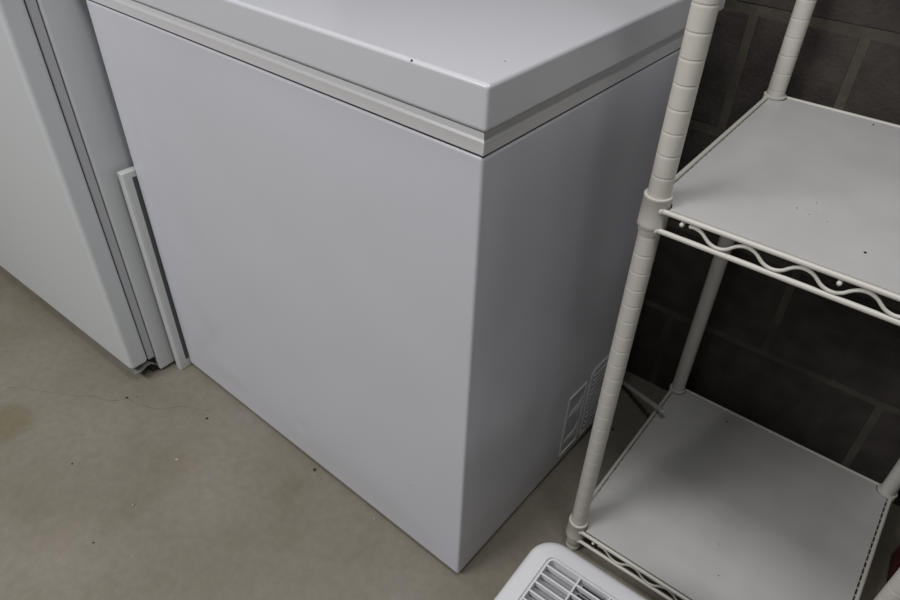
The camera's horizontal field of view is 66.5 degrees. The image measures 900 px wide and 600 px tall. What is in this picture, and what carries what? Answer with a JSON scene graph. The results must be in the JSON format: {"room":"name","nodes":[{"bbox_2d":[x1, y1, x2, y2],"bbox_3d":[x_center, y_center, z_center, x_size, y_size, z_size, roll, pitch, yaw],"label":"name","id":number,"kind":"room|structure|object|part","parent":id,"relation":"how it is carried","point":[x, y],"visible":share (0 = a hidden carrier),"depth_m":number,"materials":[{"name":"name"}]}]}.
{"room":"basement storage room","nodes":[
{"label":"basement storage room","id":0,"kind":"room"},
{"bbox_2d":[0,266,899,599],"bbox_3d":[-0.695,0.975,0.474,5.200,0.001,3.800,29,46,29],"label":"floor","id":1,"kind":"structure","parent":0,"point":[243,512],"depth_m":1.25,"materials":[{"name":"concrete"}]},
{"bbox_2d":[0,0,174,374],"bbox_3d":[-0.699,-0.777,1.286,0.661,1.720,0.657,27,45,28],"label":"freezer","id":2,"kind":"object","parent":1,"relation":"on","point":[68,234],"visible":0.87,"depth_m":1.22,"materials":[{"name":"white metal"}]},
{"bbox_3d":[-0.891,0.009,1.638,0.638,0.036,0.016,27,45,28],"label":"kick plate","id":3,"kind":"part","parent":2,"relation":"part of","materials":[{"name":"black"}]},
{"bbox_2d":[117,166,191,369],"bbox_3d":[-0.517,-0.088,1.426,0.017,0.479,0.224,29,46,29],"label":"strip","id":4,"kind":"object","parent":1,"relation":"on","point":[128,179],"visible":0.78,"depth_m":1.33,"materials":[{"name":"grey plastic"}]},
{"bbox_2d":[86,0,725,572],"bbox_3d":[-0.095,-0.151,1.230,0.775,0.844,0.552,29,46,29],"label":"chest freezer","id":5,"kind":"object","parent":1,"relation":"on","point":[401,235],"visible":0.89,"depth_m":0.90,"materials":[{"name":"white metal"}]},
{"bbox_3d":[-0.086,-0.431,1.006,0.764,0.028,0.541,29,46,29],"label":"collar trim","id":6,"kind":"part","parent":5,"relation":"part of","materials":[{"name":"white plastic"}]},
{"bbox_3d":[-0.085,-0.462,0.981,0.775,0.047,0.552,29,46,29],"label":"lid","id":7,"kind":"part","parent":5,"relation":"part of","materials":[{"name":"white metal"}]},
{"bbox_3d":[0.226,0.222,1.272,0.002,0.141,0.050,29,46,29],"label":"recess plate","id":8,"kind":"part","parent":5,"relation":"part of","materials":[{"name":"grey plastic"}]},
{"bbox_3d":[0.227,0.223,1.272,0.003,0.157,0.060,29,46,29],"label":"label frame","id":9,"kind":"part","parent":5,"relation":"part of","materials":[{"name":"white plastic"}]},
{"bbox_3d":[0.304,0.162,1.342,0.003,0.175,0.153,29,46,29],"label":"vent panel","id":10,"kind":"part","parent":5,"relation":"part of","materials":[{"name":"white plastic"}]},
{"bbox_2d":[494,542,646,599],"bbox_3d":[0.170,0.541,0.811,0.340,0.300,0.270,27,45,28],"label":"dehumidifier","id":11,"kind":"object","parent":1,"relation":"on","point":[550,571],"visible":1,"depth_m":0.83,"materials":[{"name":"white plastic"}]},
{"bbox_2d":[523,565,610,599],"bbox_3d":[0.175,0.429,0.721,0.290,0.011,0.211,29,46,29],"label":"grille","id":12,"kind":"object","parent":11,"relation":"attached to","point":[541,582],"depth_m":0.83,"materials":[{"name":"white plastic"}]},
{"bbox_2d":[622,380,664,412],"bbox_3d":[0.392,0.196,1.419,0.010,0.086,0.172,-7,39,-11],"label":"metal bar","id":13,"kind":"object","parent":1,"relation":"on","point":[643,397],"visible":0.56,"depth_m":1.40,"materials":[{"name":"white metal"}]},
{"bbox_2d":[566,0,899,599],"bbox_3d":[0.511,-0.075,0.842,0.430,1.240,0.442,27,45,28],"label":"wire shelf rack","id":14,"kind":"object","parent":1,"relation":"on","point":[707,499],"visible":1,"depth_m":1.06,"materials":[{"name":"grey metal"}]},
{"bbox_3d":[0.334,0.287,1.297,0.009,0.034,0.397,27,45,28],"label":"edge rail","id":15,"kind":"part","parent":14,"relation":"part of","materials":[{"name":"white metal"}]},
{"bbox_3d":[0.365,0.473,1.066,0.385,0.034,0.009,27,45,28],"label":"edge rail","id":16,"kind":"part","parent":14,"relation":"part of","materials":[{"name":"beige metal"}]},
{"bbox_3d":[0.230,-0.063,0.804,0.026,1.226,0.026,27,45,28],"label":"post","id":17,"kind":"part","parent":14,"relation":"part of","materials":[{"name":"beige metal"}]},
{"bbox_3d":[0.349,-0.198,0.908,0.009,0.034,0.397,27,45,28],"label":"edge rail","id":18,"kind":"part","parent":14,"relation":"part of","materials":[{"name":"white metal"}]},
{"bbox_3d":[0.482,-0.258,1.058,0.026,1.226,0.026,27,45,28],"label":"post","id":19,"kind":"part","parent":14,"relation":"part of","materials":[{"name":"beige metal"}]},
{"bbox_3d":[0.381,-0.013,0.677,0.385,0.034,0.009,27,45,28],"label":"edge rail","id":20,"kind":"part","parent":14,"relation":"part of","materials":[{"name":"beige metal"}]},
{"bbox_3d":[0.629,0.268,1.332,0.385,0.034,0.009,27,45,28],"label":"edge rail","id":21,"kind":"part","parent":14,"relation":"part of","materials":[{"name":"beige metal"}]},
{"bbox_3d":[0.645,-0.217,0.944,0.385,0.034,0.009,27,45,28],"label":"edge rail","id":22,"kind":"part","parent":14,"relation":"part of","materials":[{"name":"beige metal"}]},
{"bbox_3d":[0.660,0.454,1.101,0.009,0.034,0.396,27,45,28],"label":"edge rail","id":23,"kind":"part","parent":14,"relation":"part of","materials":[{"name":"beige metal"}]},
{"bbox_3d":[0.541,0.097,0.618,0.026,1.226,0.026,27,45,28],"label":"post","id":24,"kind":"part","parent":14,"relation":"part of","materials":[{"name":"beige metal"}]},
{"bbox_3d":[0.793,-0.098,0.872,0.026,1.226,0.026,27,45,28],"label":"post","id":25,"kind":"part","parent":14,"relation":"part of","materials":[{"name":"beige metal"}]},
{"bbox_2d":[887,545,899,581],"bbox_3d":[0.793,0.422,1.109,0.100,0.145,0.080,24,44,25],"label":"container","id":26,"kind":"object","parent":1,"relation":"on","point":[894,565],"visible":0.61,"depth_m":1.15,"materials":[{"name":"red plastic"}]},
{"bbox_2d":[626,0,899,505],"bbox_3d":[0.490,-0.724,0.924,5.200,2.150,0.199,27,45,28],"label":"wall","id":27,"kind":"structure","parent":0,"point":[822,374],"depth_m":1.22,"materials":[{"name":"black brick"}]}
]}

